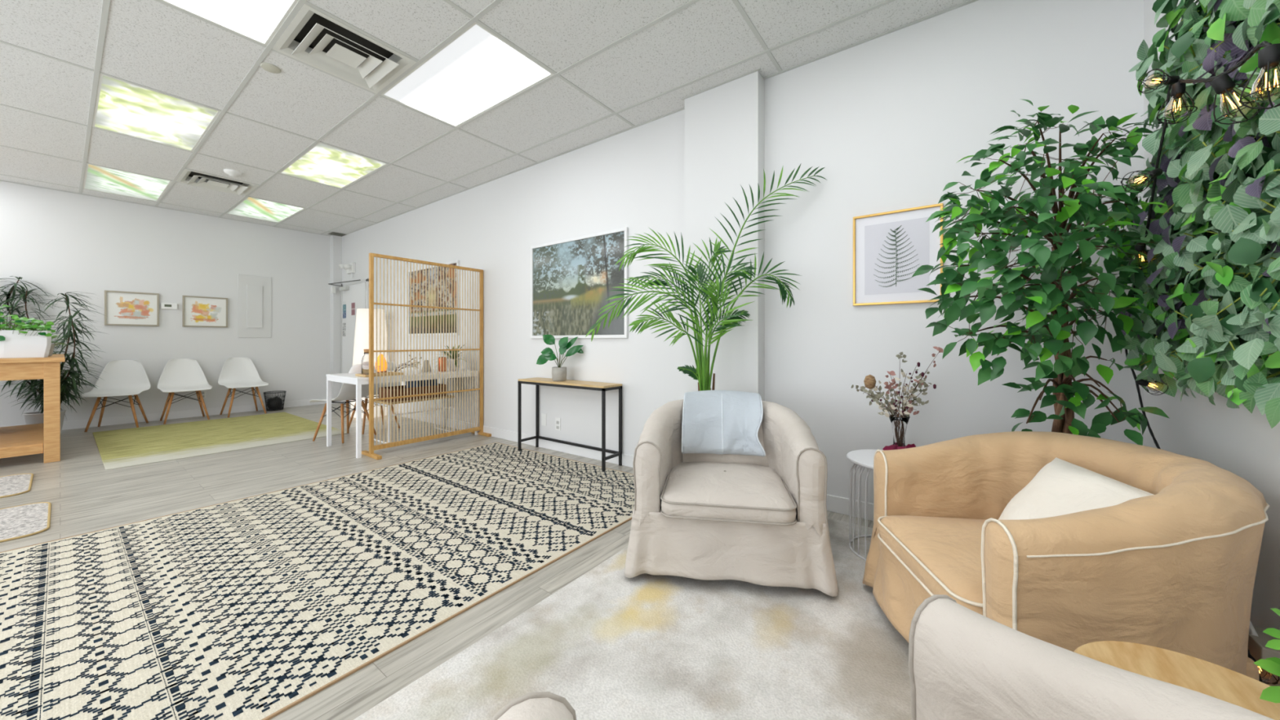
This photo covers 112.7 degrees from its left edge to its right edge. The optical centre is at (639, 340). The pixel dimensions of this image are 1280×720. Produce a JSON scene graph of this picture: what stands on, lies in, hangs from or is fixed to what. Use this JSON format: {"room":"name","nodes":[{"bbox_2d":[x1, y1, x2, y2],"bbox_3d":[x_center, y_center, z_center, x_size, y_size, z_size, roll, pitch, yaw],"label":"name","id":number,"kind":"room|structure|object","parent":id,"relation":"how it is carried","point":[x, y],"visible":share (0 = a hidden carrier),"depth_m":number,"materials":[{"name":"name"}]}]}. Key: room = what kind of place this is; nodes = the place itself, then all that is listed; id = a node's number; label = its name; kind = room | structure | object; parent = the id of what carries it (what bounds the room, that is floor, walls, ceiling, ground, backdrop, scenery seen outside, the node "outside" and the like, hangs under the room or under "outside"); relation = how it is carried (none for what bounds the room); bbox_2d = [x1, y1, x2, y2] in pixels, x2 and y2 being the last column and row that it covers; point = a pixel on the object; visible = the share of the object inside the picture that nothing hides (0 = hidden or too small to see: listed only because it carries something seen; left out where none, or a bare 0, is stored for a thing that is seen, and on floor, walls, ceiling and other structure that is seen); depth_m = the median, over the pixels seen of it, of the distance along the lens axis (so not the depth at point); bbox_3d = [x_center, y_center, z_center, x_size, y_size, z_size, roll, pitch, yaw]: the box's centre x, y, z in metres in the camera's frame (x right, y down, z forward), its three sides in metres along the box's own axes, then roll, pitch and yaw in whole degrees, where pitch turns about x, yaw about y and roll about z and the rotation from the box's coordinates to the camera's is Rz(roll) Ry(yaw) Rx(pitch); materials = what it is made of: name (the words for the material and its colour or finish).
{"room":"waiting room","nodes":[
{"label":"waiting room","id":0,"kind":"room"},
{"bbox_2d":[0,181,342,426],"bbox_3d":[-6.945,-0.412,4.963,0.270,2.944,6.168,0,0,36],"label":"wall","id":1,"kind":"structure","parent":0,"point":[58,242],"depth_m":5.73,"materials":[{"name":"white paint"}]},
{"bbox_2d":[104,290,159,326],"bbox_3d":[-6.548,-0.415,5.502,0.029,0.436,0.454,0,0,36],"label":"picture","id":2,"kind":"object","parent":1,"relation":"attached to","point":[121,308],"visible":1,"depth_m":5.49,"materials":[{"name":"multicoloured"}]},
{"bbox_2d":[160,302,177,309],"bbox_3d":[-6.358,-0.471,5.759,0.030,0.082,0.145,0,0,36],"label":"thermostat","id":3,"kind":"object","parent":1,"relation":"attached to","point":[163,305],"visible":1,"depth_m":5.75,"materials":[{"name":"white plastic"}]},
{"bbox_2d":[62,397,326,430],"bbox_3d":[-7.024,1.010,4.868,0.014,0.100,5.920,0,0,36],"label":"baseboard","id":4,"kind":"structure","parent":1,"relation":"attached to","point":[72,424],"depth_m":5.81,"materials":[{"name":"white"}]},
{"bbox_2d":[200,391,205,398],"bbox_3d":[-6.179,0.757,6.022,0.008,0.105,0.070,0,0,36],"label":"wall outlet","id":5,"kind":"object","parent":1,"relation":"attached to","point":[203,393],"visible":0.56,"depth_m":6.03,"materials":[{"name":"white plastic"}]},
{"bbox_2d":[182,295,227,327],"bbox_3d":[-6.152,-0.411,6.040,0.029,0.429,0.452,0,0,36],"label":"picture","id":6,"kind":"object","parent":1,"relation":"attached to","point":[197,311],"visible":1,"depth_m":6.03,"materials":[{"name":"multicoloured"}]},
{"bbox_2d":[237,274,271,337],"bbox_3d":[-5.840,-0.520,6.470,0.024,0.940,0.386,0,0,36],"label":"access panel","id":7,"kind":"object","parent":1,"relation":"attached to","point":[254,292],"visible":1,"depth_m":6.46,"materials":[{"name":"white paint"}]},
{"bbox_2d":[331,286,335,293],"bbox_3d":[-5.140,-0.855,7.150,0.044,0.110,0.060,0,0,36],"label":"sensor","id":8,"kind":"object","parent":1,"relation":"attached to","point":[333,288],"visible":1,"depth_m":7.13,"materials":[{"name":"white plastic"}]},
{"bbox_2d":[78,0,896,234],"bbox_3d":[-3.265,-1.787,2.202,9.230,0.006,5.510,0,0,36],"label":"ceiling grid","id":9,"kind":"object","parent":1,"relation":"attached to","point":[105,4],"depth_m":2.96,"materials":[{"name":"silver metal"}]},
{"bbox_2d":[0,403,873,719],"bbox_3d":[-3.274,1.110,2.189,9.470,0.100,6.288,0,0,36],"label":"floor","id":10,"kind":"structure","parent":0,"point":[84,496],"depth_m":3.00,"materials":[{"name":"grey wood"}]},
{"bbox_2d":[0,473,33,497],"bbox_3d":[-4.787,1.054,2.875,0.772,0.012,0.792,0,0,36],"label":"door mat","id":11,"kind":"object","parent":10,"relation":"on","point":[15,484],"visible":1,"depth_m":3.13,"materials":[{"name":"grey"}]},
{"bbox_2d":[0,502,51,542],"bbox_3d":[-3.816,1.054,2.272,0.772,0.012,0.792,0,0,36],"label":"door mat","id":12,"kind":"object","parent":10,"relation":"on","point":[18,522],"visible":1,"depth_m":2.50,"materials":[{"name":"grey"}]},
{"bbox_2d":[0,354,65,462],"bbox_3d":[-6.063,0.603,3.841,1.660,0.915,1.045,0,0,36],"label":"table","id":13,"kind":"object","parent":10,"relation":"on","point":[26,439],"visible":1,"depth_m":3.72,"materials":[{"name":"brown wood"}]},
{"bbox_2d":[0,422,44,450],"bbox_3d":[-6.064,0.900,3.839,1.556,0.020,0.940,0,0,36],"label":"shelf","id":14,"kind":"object","parent":13,"relation":"attached to","point":[26,437],"depth_m":3.91,"materials":[{"name":"brown wood"}]},
{"bbox_2d":[0,304,55,358],"bbox_3d":[-5.412,-0.087,3.604,0.277,0.462,0.560,0,0,36],"label":"planter","id":15,"kind":"object","parent":13,"relation":"on","point":[36,341],"visible":1,"depth_m":3.66,"materials":[{"name":"white ceramic"}]},
{"bbox_2d":[48,334,66,355],"bbox_3d":[-5.650,0.039,4.023,0.268,0.209,0.253,0,0,-22],"label":"pot plant","id":16,"kind":"object","parent":13,"relation":"on","point":[52,346],"visible":0.2,"depth_m":4.07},
{"bbox_2d":[0,275,107,434],"bbox_3d":[-6.609,0.164,4.778,1.328,1.792,0.768,0,0,6],"label":"leaf plant","id":17,"kind":"object","parent":10,"relation":"on","point":[35,417],"visible":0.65,"depth_m":4.75,"materials":[{"name":"green plant"}]},
{"bbox_2d":[81,360,150,431],"bbox_3d":[-6.401,0.650,5.237,0.484,0.815,0.521,0,0,-38],"label":"shell chair","id":18,"kind":"object","parent":10,"relation":"on","point":[123,377],"visible":1,"depth_m":5.33,"materials":[{"name":"white plastic"}]},
{"bbox_2d":[156,358,212,424],"bbox_3d":[-6.079,0.650,5.694,0.521,0.815,0.484,0,0,37],"label":"shell chair","id":19,"kind":"object","parent":10,"relation":"on","point":[180,375],"visible":1,"depth_m":5.76,"materials":[{"name":"white plastic"}]},
{"bbox_2d":[92,412,346,470],"bbox_3d":[-4.825,1.056,4.908,2.390,0.008,1.750,0,0,36],"label":"rug","id":20,"kind":"object","parent":10,"relation":"on","point":[126,447],"visible":1,"depth_m":4.67,"materials":[{"name":"carpet"}]},
{"bbox_2d":[217,357,268,417],"bbox_3d":[-5.740,0.650,6.163,0.521,0.815,0.484,0,0,34],"label":"shell chair","id":21,"kind":"object","parent":10,"relation":"on","point":[236,372],"visible":1,"depth_m":6.22,"materials":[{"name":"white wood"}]},
{"bbox_2d":[263,391,286,410],"bbox_3d":[-5.596,0.917,6.536,0.270,0.280,0.270,0,0,36],"label":"wastebasket","id":22,"kind":"object","parent":10,"relation":"on","point":[275,403],"visible":1,"depth_m":6.48,"materials":[{"name":"black metal"}]},
{"bbox_2d":[0,442,634,719],"bbox_3d":[-1.532,1.056,2.449,2.286,0.007,3.242,0,0,36],"label":"patterned rug","id":23,"kind":"object","parent":10,"relation":"on","point":[252,607],"visible":0.98,"depth_m":1.88,"materials":[{"name":"beige fabric"}]},
{"bbox_2d":[309,364,376,443],"bbox_3d":[-3.179,0.650,4.634,0.521,0.815,0.484,0,0,14],"label":"shell chair","id":24,"kind":"object","parent":10,"relation":"on","point":[348,391],"visible":0.6,"depth_m":4.51,"materials":[{"name":"white plastic"}]},
{"bbox_2d":[350,308,388,418],"bbox_3d":[-3.754,0.310,5.951,0.480,1.500,0.480,0,0,36],"label":"floor lamp","id":25,"kind":"object","parent":10,"relation":"on","point":[361,336],"visible":0.3,"depth_m":5.79,"materials":[{"name":"white fabric"}]},
{"bbox_2d":[349,361,399,434],"bbox_3d":[-3.159,0.650,5.080,0.521,0.815,0.484,0,0,34],"label":"shell chair","id":26,"kind":"object","parent":10,"relation":"on","point":[388,362],"visible":0.17,"depth_m":5.02,"materials":[{"name":"brown wood"}]},
{"bbox_2d":[325,368,479,457],"bbox_3d":[-2.491,0.698,4.563,0.760,0.725,1.230,0,0,36],"label":"desk","id":27,"kind":"object","parent":10,"relation":"on","point":[348,378],"visible":0.7,"depth_m":4.27,"materials":[{"name":"white wood"}]},
{"bbox_2d":[355,371,403,377],"bbox_3d":[-2.517,0.323,4.122,0.220,0.022,0.340,0,0,36],"label":"serving tray","id":28,"kind":"object","parent":27,"relation":"on","point":[392,372],"visible":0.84,"depth_m":4.05,"materials":[{"name":"brown wood"}]},
{"bbox_2d":[361,349,368,374],"bbox_3d":[-2.559,0.199,3.998,0.090,0.245,0.090,0,0,36],"label":"glass carafe","id":29,"kind":"object","parent":28,"relation":"on","point":[365,360],"visible":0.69,"depth_m":3.96,"materials":[{"name":"white"}]},
{"bbox_2d":[373,365,379,374],"bbox_3d":[-2.535,0.281,4.098,0.068,0.080,0.068,0,0,36],"label":"drinking glass","id":30,"kind":"object","parent":28,"relation":"on","point":[375,366],"visible":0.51,"depth_m":4.08,"materials":[{"name":"glass"}]},
{"bbox_2d":[395,353,422,372],"bbox_3d":[-2.397,0.227,4.405,0.189,0.197,0.261,0,0,36],"label":"decoration","id":31,"kind":"object","parent":28,"relation":"on","point":[419,353],"visible":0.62,"depth_m":4.44,"materials":[{"name":"brown"}]},
{"bbox_2d":[375,354,386,372],"bbox_3d":[-2.693,0.234,4.440,0.108,0.200,0.107,0,0,36],"label":"salt lamp","id":32,"kind":"object","parent":27,"relation":"on","point":[382,355],"visible":0.41,"depth_m":4.41,"materials":[{"name":"orange stone"}]},
{"bbox_2d":[421,360,431,372],"bbox_3d":[-2.324,0.270,4.638,0.096,0.128,0.096,0,0,36],"label":"diffuser","id":33,"kind":"object","parent":27,"relation":"on","point":[424,360],"visible":0.46,"depth_m":4.61,"materials":[{"name":"white ceramic"}]},
{"bbox_2d":[438,356,447,371],"bbox_3d":[-2.166,0.257,4.684,0.090,0.155,0.090,0,0,36],"label":"copper vase","id":34,"kind":"object","parent":27,"relation":"on","point":[444,357],"visible":0.66,"depth_m":4.65,"materials":[{"name":"brown metal"}]},
{"bbox_2d":[431,345,466,370],"bbox_3d":[-2.145,0.177,4.840,0.458,0.313,0.392,0,0,36],"label":"spider plant","id":35,"kind":"object","parent":27,"relation":"on","point":[447,353],"visible":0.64,"depth_m":4.82,"materials":[{"name":"green plant"}]},
{"bbox_2d":[373,394,453,443],"bbox_3d":[-2.511,0.843,4.739,0.441,0.431,0.722,0,0,36],"label":"bench","id":36,"kind":"object","parent":10,"relation":"on","point":[447,396],"visible":0.26,"depth_m":4.47,"materials":[{"name":"white wood"}]},
{"bbox_2d":[378,383,447,401],"bbox_3d":[-2.501,0.562,4.719,0.300,0.130,0.600,0,0,36],"label":"wooden crate","id":37,"kind":"object","parent":36,"relation":"on","point":[392,387],"visible":0.55,"depth_m":4.60,"materials":[{"name":"brown wood"}]},
{"bbox_2d":[405,380,418,387],"bbox_3d":[-2.509,0.514,4.691,0.200,0.200,0.045,0,0,36],"label":"binder","id":38,"kind":"object","parent":37,"relation":"in","point":[415,380],"visible":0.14,"depth_m":4.65,"materials":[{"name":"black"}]},
{"bbox_2d":[418,380,422,386],"bbox_3d":[-2.478,0.514,4.732,0.200,0.200,0.045,0,0,36],"label":"binder","id":39,"kind":"object","parent":37,"relation":"in","point":[421,381],"visible":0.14,"depth_m":4.67,"materials":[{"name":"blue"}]},
{"bbox_2d":[427,379,431,386],"bbox_3d":[-2.416,0.514,4.816,0.200,0.200,0.045,0,0,36],"label":"binder","id":40,"kind":"object","parent":37,"relation":"in","point":[430,380],"visible":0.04,"depth_m":4.75,"materials":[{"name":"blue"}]},
{"bbox_2d":[361,253,491,459],"bbox_3d":[-2.128,0.127,4.364,0.340,1.864,1.170,0,0,36],"label":"divider","id":41,"kind":"object","parent":10,"relation":"on","point":[371,453],"visible":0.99,"depth_m":4.33,"materials":[{"name":"brown wood"}]},
{"bbox_2d":[517,377,622,471],"bbox_3d":[-0.661,0.713,3.861,1.090,0.695,0.238,0,0,36],"label":"console table","id":42,"kind":"object","parent":10,"relation":"on","point":[603,387],"visible":1,"depth_m":3.71,"materials":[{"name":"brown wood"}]},
{"bbox_2d":[551,366,566,381],"bbox_3d":[-0.737,0.302,3.893,0.136,0.125,0.136,0,0,36],"label":"pot","id":43,"kind":"object","parent":42,"relation":"on","point":[558,373],"depth_m":3.84,"materials":[{"name":"white ceramic"}]},
{"bbox_2d":[536,334,583,381],"bbox_3d":[-0.730,0.152,3.894,0.430,0.425,0.136,0,0,-6],"label":"fig","id":44,"kind":"object","parent":42,"relation":"on","point":[559,372],"visible":1,"depth_m":3.87,"materials":[{"name":"green plant"}]},
{"bbox_2d":[353,517,911,719],"bbox_3d":[0.363,1.056,1.105,1.965,0.008,3.210,0,0,36],"label":"rug","id":45,"kind":"object","parent":10,"relation":"on","point":[611,644],"visible":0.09,"depth_m":1.42,"materials":[{"name":"beige carpet"}]},
{"bbox_2d":[585,164,826,391],"bbox_3d":[0.388,-0.030,2.680,1.468,2.159,0.479,0,0,-10],"label":"areca palm","id":46,"kind":"object","parent":45,"relation":"on","point":[701,372],"visible":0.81,"depth_m":2.60,"materials":[{"name":"green plant"}]},
{"bbox_2d":[624,399,839,596],"bbox_3d":[0.431,0.688,2.164,0.903,0.711,0.809,0,0,10],"label":"armchair","id":47,"kind":"object","parent":45,"relation":"on","point":[760,525],"visible":0.94,"depth_m":1.83,"materials":[{"name":"beige fabric"}]},
{"bbox_2d":[681,390,765,457],"bbox_3d":[0.458,0.444,2.377,0.424,0.309,0.454,0,0,10],"label":"folded blanket","id":48,"kind":"object","parent":47,"relation":"on","point":[719,422],"visible":1,"depth_m":2.27,"materials":[{"name":"white fabric"}]},
{"bbox_2d":[682,423,768,466],"bbox_3d":[0.462,0.520,2.325,0.450,0.288,0.133,0,0,9],"label":"lumbar pillow","id":49,"kind":"object","parent":47,"relation":"on","point":[690,457],"visible":0.2,"depth_m":2.26,"materials":[{"name":"beige fabric"}]},
{"bbox_2d":[661,462,795,523],"bbox_3d":[0.419,0.704,2.104,0.571,0.123,0.658,0,0,10],"label":"seat cushion","id":50,"kind":"object","parent":47,"relation":"on","point":[700,492],"depth_m":1.86,"materials":[{"name":"beige fabric"}]},
{"bbox_2d":[846,448,883,560],"bbox_3d":[1.238,0.819,2.119,0.380,0.465,0.380,0,0,36],"label":"wire side table","id":51,"kind":"object","parent":45,"relation":"on","point":[864,458],"visible":0.31,"depth_m":2.16,"materials":[{"name":"white metal"}]},
{"bbox_2d":[851,346,943,450],"bbox_3d":[1.332,0.306,2.212,0.434,0.556,0.144,0,0,-5],"label":"flower vase","id":52,"kind":"object","parent":51,"relation":"on","point":[899,422],"visible":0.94,"depth_m":2.19,"materials":[{"name":"clear glass"}]},
{"bbox_2d":[491,594,1274,719],"bbox_3d":[0.288,0.688,0.313,0.908,0.711,0.822,0,0,-18],"label":"armchair","id":53,"kind":"object","parent":45,"relation":"on","point":[964,664],"visible":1,"depth_m":0.58,"materials":[{"name":"beige fabric"}]},
{"bbox_2d":[911,98,1169,445],"bbox_3d":[1.564,0.024,1.691,0.981,2.053,0.689,0,0,-40],"label":"ficus tree","id":54,"kind":"object","parent":45,"relation":"on","point":[1054,295],"visible":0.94,"depth_m":1.57,"materials":[{"name":"green plant"}]},
{"bbox_2d":[862,431,1270,680],"bbox_3d":[1.268,0.688,1.340,0.829,0.711,0.919,0,0,8],"label":"armchair","id":55,"kind":"object","parent":45,"relation":"on","point":[1174,568],"visible":0.8,"depth_m":1.01,"materials":[{"name":"beige fabric"}]},
{"bbox_2d":[878,515,986,615],"bbox_3d":[1.207,0.704,1.356,0.658,0.123,0.571,0,0,8],"label":"seat cushion","id":56,"kind":"object","parent":55,"relation":"on","point":[942,553],"depth_m":1.37,"materials":[{"name":"beige fabric"}]},
{"bbox_2d":[997,457,1153,519],"bbox_3d":[1.340,0.555,1.317,0.252,0.299,0.372,0,0,3],"label":"throw pillow","id":57,"kind":"object","parent":55,"relation":"on","point":[1061,487],"visible":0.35,"depth_m":1.34,"materials":[{"name":"white fabric"}]},
{"bbox_2d":[1073,640,1279,719],"bbox_3d":[0.953,0.830,0.695,0.352,0.439,0.352,0,0,36],"label":"wood table","id":58,"kind":"object","parent":45,"relation":"on","point":[1177,668],"visible":0.39,"depth_m":0.79,"materials":[{"name":"brown wood"}]},
{"bbox_2d":[1253,608,1279,702],"bbox_3d":[1.072,0.519,0.687,0.144,0.180,0.159,0,0,36],"label":"table plant","id":59,"kind":"object","parent":58,"relation":"on","point":[1272,693],"visible":1,"depth_m":0.70,"materials":[{"name":"green plant"}]},
{"bbox_2d":[0,0,969,235],"bbox_3d":[-3.274,-1.796,2.189,9.230,0.015,6.048,0,0,36],"label":"ceiling","id":60,"kind":"structure","parent":0,"point":[153,44],"depth_m":2.93,"materials":[{"name":"tile"}]},
{"bbox_2d":[82,164,172,201],"bbox_3d":[-5.881,-1.835,4.882,1.195,0.098,0.586,0,0,36],"label":"ceiling light","id":61,"kind":"object","parent":60,"relation":"attached to","point":[96,178],"visible":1,"depth_m":4.84,"materials":[{"name":"white plastic"}]},
{"bbox_2d":[92,73,220,151],"bbox_3d":[-3.916,-1.835,3.437,1.195,0.098,0.586,0,0,36],"label":"ceiling light","id":62,"kind":"object","parent":60,"relation":"attached to","point":[121,107],"visible":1,"depth_m":3.38,"materials":[{"name":"multicoloured plastic"}]},
{"bbox_2d":[175,168,258,195],"bbox_3d":[-4.783,-1.814,4.831,0.586,0.115,0.586,0,0,36],"label":"ceiling vent","id":63,"kind":"object","parent":60,"relation":"in","point":[189,177],"visible":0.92,"depth_m":4.84,"materials":[{"name":"white metal"}]},
{"bbox_2d":[160,0,298,45],"bbox_3d":[-1.952,-1.835,1.992,1.195,0.098,0.586,0,0,36],"label":"ceiling light","id":64,"kind":"object","parent":60,"relation":"attached to","point":[257,20],"visible":1,"depth_m":2.33,"materials":[{"name":"white plastic"}]},
{"bbox_2d":[223,168,241,177],"bbox_3d":[-4.300,-1.764,4.500,0.140,0.051,0.140,0,0,36],"label":"smoke detector","id":65,"kind":"object","parent":60,"relation":"attached to","point":[233,173],"visible":1,"depth_m":4.47,"materials":[{"name":"white plastic"}]},
{"bbox_2d":[226,196,305,222],"bbox_3d":[-5.158,-1.835,5.864,1.195,0.098,0.586,0,0,36],"label":"ceiling light","id":66,"kind":"object","parent":60,"relation":"attached to","point":[250,207],"visible":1,"depth_m":5.84,"materials":[{"name":"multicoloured plastic"}]},
{"bbox_2d":[259,62,280,73],"bbox_3d":[-2.417,-1.784,2.789,0.104,0.012,0.104,0,0,36],"label":"sprinkler cover","id":67,"kind":"object","parent":60,"relation":"attached to","point":[268,67],"visible":1,"depth_m":2.78,"materials":[{"name":"beige plastic"}]},
{"bbox_2d":[279,142,386,188],"bbox_3d":[-3.194,-1.835,4.419,1.195,0.098,0.586,0,0,36],"label":"ceiling light","id":68,"kind":"object","parent":60,"relation":"attached to","point":[324,164],"visible":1,"depth_m":4.39,"materials":[{"name":"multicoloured plastic"}]},
{"bbox_2d":[328,231,346,236],"bbox_3d":[-5.055,-1.781,7.119,0.220,0.004,0.200,0,0,36],"label":"ceiling vent","id":69,"kind":"object","parent":60,"relation":"in","point":[332,233],"visible":1,"depth_m":7.13,"materials":[{"name":"grey metal"}]},
{"bbox_2d":[271,3,416,93],"bbox_3d":[-1.836,-1.814,2.664,0.586,0.115,0.586,0,0,36],"label":"ceiling vent","id":70,"kind":"object","parent":60,"relation":"in","point":[313,37],"visible":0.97,"depth_m":2.67,"materials":[{"name":"white metal"}]},
{"bbox_2d":[381,22,553,127],"bbox_3d":[-1.230,-1.835,2.975,1.195,0.098,0.586,0,0,36],"label":"ceiling light","id":71,"kind":"object","parent":60,"relation":"attached to","point":[477,71],"visible":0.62,"depth_m":2.90,"materials":[{"name":"white plastic"}]},
{"bbox_2d":[684,71,764,400],"bbox_3d":[0.589,-0.362,3.029,0.560,2.844,0.118,0,0,36],"label":"wall column","id":72,"kind":"structure","parent":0,"point":[724,124],"depth_m":2.94,"materials":[{"name":"white paint"}]},
{"bbox_2d":[342,0,1143,503],"bbox_3d":[-1.447,-0.412,4.674,9.470,2.944,0.120,0,0,36],"label":"wall","id":73,"kind":"structure","parent":0,"point":[889,119],"depth_m":2.63,"materials":[{"name":"white paint"}]},
{"bbox_2d":[337,262,355,278],"bbox_3d":[-4.786,-1.150,6.957,0.295,0.240,0.156,0,0,36],"label":"emergency light","id":74,"kind":"object","parent":73,"relation":"attached to","point":[351,268],"visible":1,"depth_m":6.92,"materials":[{"name":"white plastic"}]},
{"bbox_2d":[341,278,368,404],"bbox_3d":[-4.655,0.040,6.937,1.040,2.040,0.034,0,0,36],"label":"door","id":75,"kind":"structure","parent":73,"relation":"in","point":[357,293],"depth_m":6.98,"materials":[{"name":"white"}]},
{"bbox_2d":[342,323,345,336],"bbox_3d":[-4.953,-0.190,7.139,0.120,0.220,0.001,0,0,36],"label":"notice","id":76,"kind":"object","parent":75,"relation":"attached to","point":[344,324],"visible":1,"depth_m":7.14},
{"bbox_2d":[328,279,360,290],"bbox_3d":[-4.725,-0.899,6.831,0.812,0.119,0.228,0,0,36],"label":"door closer","id":77,"kind":"object","parent":75,"relation":"attached to","point":[345,287],"depth_m":6.97,"materials":[{"name":"silver metal"}]},
{"bbox_2d":[342,301,346,318],"bbox_3d":[-4.945,-0.520,7.133,0.140,0.280,0.001,0,0,36],"label":"notice","id":78,"kind":"object","parent":75,"relation":"attached to","point":[344,302],"visible":1,"depth_m":7.12,"materials":[{"name":"paper"}]},
{"bbox_2d":[351,302,355,315],"bbox_3d":[-4.655,-0.520,6.920,0.140,0.200,0.001,0,0,36],"label":"notice","id":79,"kind":"object","parent":75,"relation":"attached to","point":[353,304],"visible":1,"depth_m":6.91,"materials":[{"name":"paper"}]},
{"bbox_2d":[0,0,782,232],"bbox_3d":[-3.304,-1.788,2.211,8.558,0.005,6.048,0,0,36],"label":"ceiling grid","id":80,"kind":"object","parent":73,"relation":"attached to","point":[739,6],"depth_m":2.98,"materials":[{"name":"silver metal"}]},
{"bbox_2d":[408,260,459,335],"bbox_3d":[-2.679,-0.520,5.489,1.240,0.900,0.024,0,0,36],"label":"picture","id":81,"kind":"object","parent":73,"relation":"attached to","point":[456,263],"visible":0.58,"depth_m":5.46,"materials":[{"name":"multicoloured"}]},
{"bbox_2d":[0,0,978,235],"bbox_3d":[-3.274,-1.786,2.189,9.230,0.005,6.048,0,0,36],"label":"trim","id":82,"kind":"structure","parent":73,"relation":"attached to","point":[970,1],"depth_m":3.12,"materials":[{"name":"silver metal"}]},
{"bbox_2d":[541,413,546,426],"bbox_3d":[-0.953,0.780,4.232,0.070,0.120,0.006,0,0,36],"label":"wall outlet","id":83,"kind":"object","parent":73,"relation":"attached to","point":[543,415],"visible":1,"depth_m":4.24,"materials":[{"name":"white plastic"}]},
{"bbox_2d":[555,417,560,430],"bbox_3d":[-0.792,0.800,4.113,0.070,0.120,0.008,0,0,36],"label":"wall outlet","id":84,"kind":"object","parent":73,"relation":"attached to","point":[557,420],"visible":1,"depth_m":4.11,"materials":[{"name":"white plastic"}]},
{"bbox_2d":[530,226,628,338],"bbox_3d":[-0.604,-0.492,3.963,1.240,0.935,0.024,0,0,36],"label":"landscape picture","id":85,"kind":"object","parent":73,"relation":"attached to","point":[571,279],"visible":0.95,"depth_m":3.94,"materials":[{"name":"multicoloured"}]},
{"bbox_2d":[391,408,873,520],"bbox_3d":[-1.004,1.010,4.265,8.030,0.100,0.014,0,0,36],"label":"baseboard","id":86,"kind":"structure","parent":73,"relation":"attached to","point":[834,504],"depth_m":3.95,"materials":[{"name":"white paint"}]},
{"bbox_2d":[853,203,943,306],"bbox_3d":[1.466,-0.479,2.443,0.443,0.534,0.021,0,0,36],"label":"picture","id":87,"kind":"object","parent":73,"relation":"attached to","point":[889,247],"visible":0.96,"depth_m":2.44,"materials":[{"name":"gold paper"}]},
{"bbox_2d":[1143,0,1279,685],"bbox_3d":[0.492,-0.412,-0.580,0.120,2.944,6.048,0,0,36],"label":"wall","id":88,"kind":"structure","parent":0,"point":[1239,442],"depth_m":1.29,"materials":[{"name":"white paint"}]},
{"bbox_2d":[1112,0,1279,428],"bbox_3d":[1.651,-0.812,1.216,0.213,2.027,1.552,0,0,36],"label":"hanging foliage","id":89,"kind":"object","parent":88,"relation":"attached to","point":[1212,283],"visible":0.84,"depth_m":1.16,"materials":[{"name":"green plant"}]},
{"bbox_2d":[1120,40,1279,684],"bbox_3d":[1.573,0.125,1.224,0.255,1.818,1.346,0,0,36],"label":"string lights","id":90,"kind":"object","parent":89,"relation":"hanging from","point":[1234,103],"visible":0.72,"depth_m":1.06,"materials":[{"name":"black plastic"}]},
{"bbox_2d":[1120,168,1162,193],"bbox_3d":[1.523,-0.487,1.292,0.093,0.073,0.081,0,0,36],"label":"bulb","id":91,"kind":"object","parent":90,"relation":"attached to","point":[1139,180],"depth_m":1.28,"materials":[{"name":"clear glass"}]},
{"bbox_2d":[1128,242,1155,269],"bbox_3d":[1.783,-0.301,1.515,0.060,0.095,0.060,0,0,36],"label":"bulb","id":92,"kind":"object","parent":90,"relation":"attached to","point":[1141,261],"depth_m":1.51,"materials":[{"name":"clear glass"}]},
{"bbox_2d":[1135,378,1168,395],"bbox_3d":[1.888,0.169,1.574,0.090,0.062,0.079,0,0,36],"label":"bulb","id":93,"kind":"object","parent":90,"relation":"attached to","point":[1150,386],"depth_m":1.56,"materials":[{"name":"clear glass"}]},
{"bbox_2d":[1137,68,1179,93],"bbox_3d":[1.452,-0.727,1.191,0.084,0.060,0.075,0,0,36],"label":"bulb","id":94,"kind":"object","parent":90,"relation":"attached to","point":[1155,80],"depth_m":1.18,"materials":[{"name":"clear glass"}]},
{"bbox_2d":[1155,81,1197,124],"bbox_3d":[1.479,-0.656,1.175,0.071,0.114,0.072,0,0,36],"label":"bulb","id":95,"kind":"object","parent":90,"relation":"attached to","point":[1179,106],"depth_m":1.17,"materials":[{"name":"clear glass"}]},
{"bbox_2d":[1209,74,1266,124],"bbox_3d":[1.352,-0.551,0.965,0.078,0.114,0.076,0,0,36],"label":"bulb","id":96,"kind":"object","parent":90,"relation":"attached to","point":[1223,85],"depth_m":0.96,"materials":[{"name":"clear glass"}]},
{"bbox_2d":[1238,43,1279,109],"bbox_3d":[1.215,-0.508,0.820,0.075,0.120,0.075,0,0,36],"label":"bulb","id":97,"kind":"object","parent":90,"relation":"attached to","point":[1266,87],"depth_m":0.81,"materials":[{"name":"clear glass"}]},
{"bbox_2d":[1248,649,1279,684],"bbox_3d":[1.617,0.847,1.116,0.062,0.089,0.058,0,0,36],"label":"bulb","id":98,"kind":"object","parent":90,"relation":"attached to","point":[1265,676],"depth_m":1.10,"materials":[{"name":"clear glass"}]},
{"bbox_2d":[1248,620,1279,661],"bbox_3d":[1.627,0.752,1.117,0.058,0.125,0.173,0,0,36],"label":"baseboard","id":99,"kind":"structure","parent":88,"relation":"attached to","point":[1258,639],"depth_m":1.09,"materials":[{"name":"beige plastic"}]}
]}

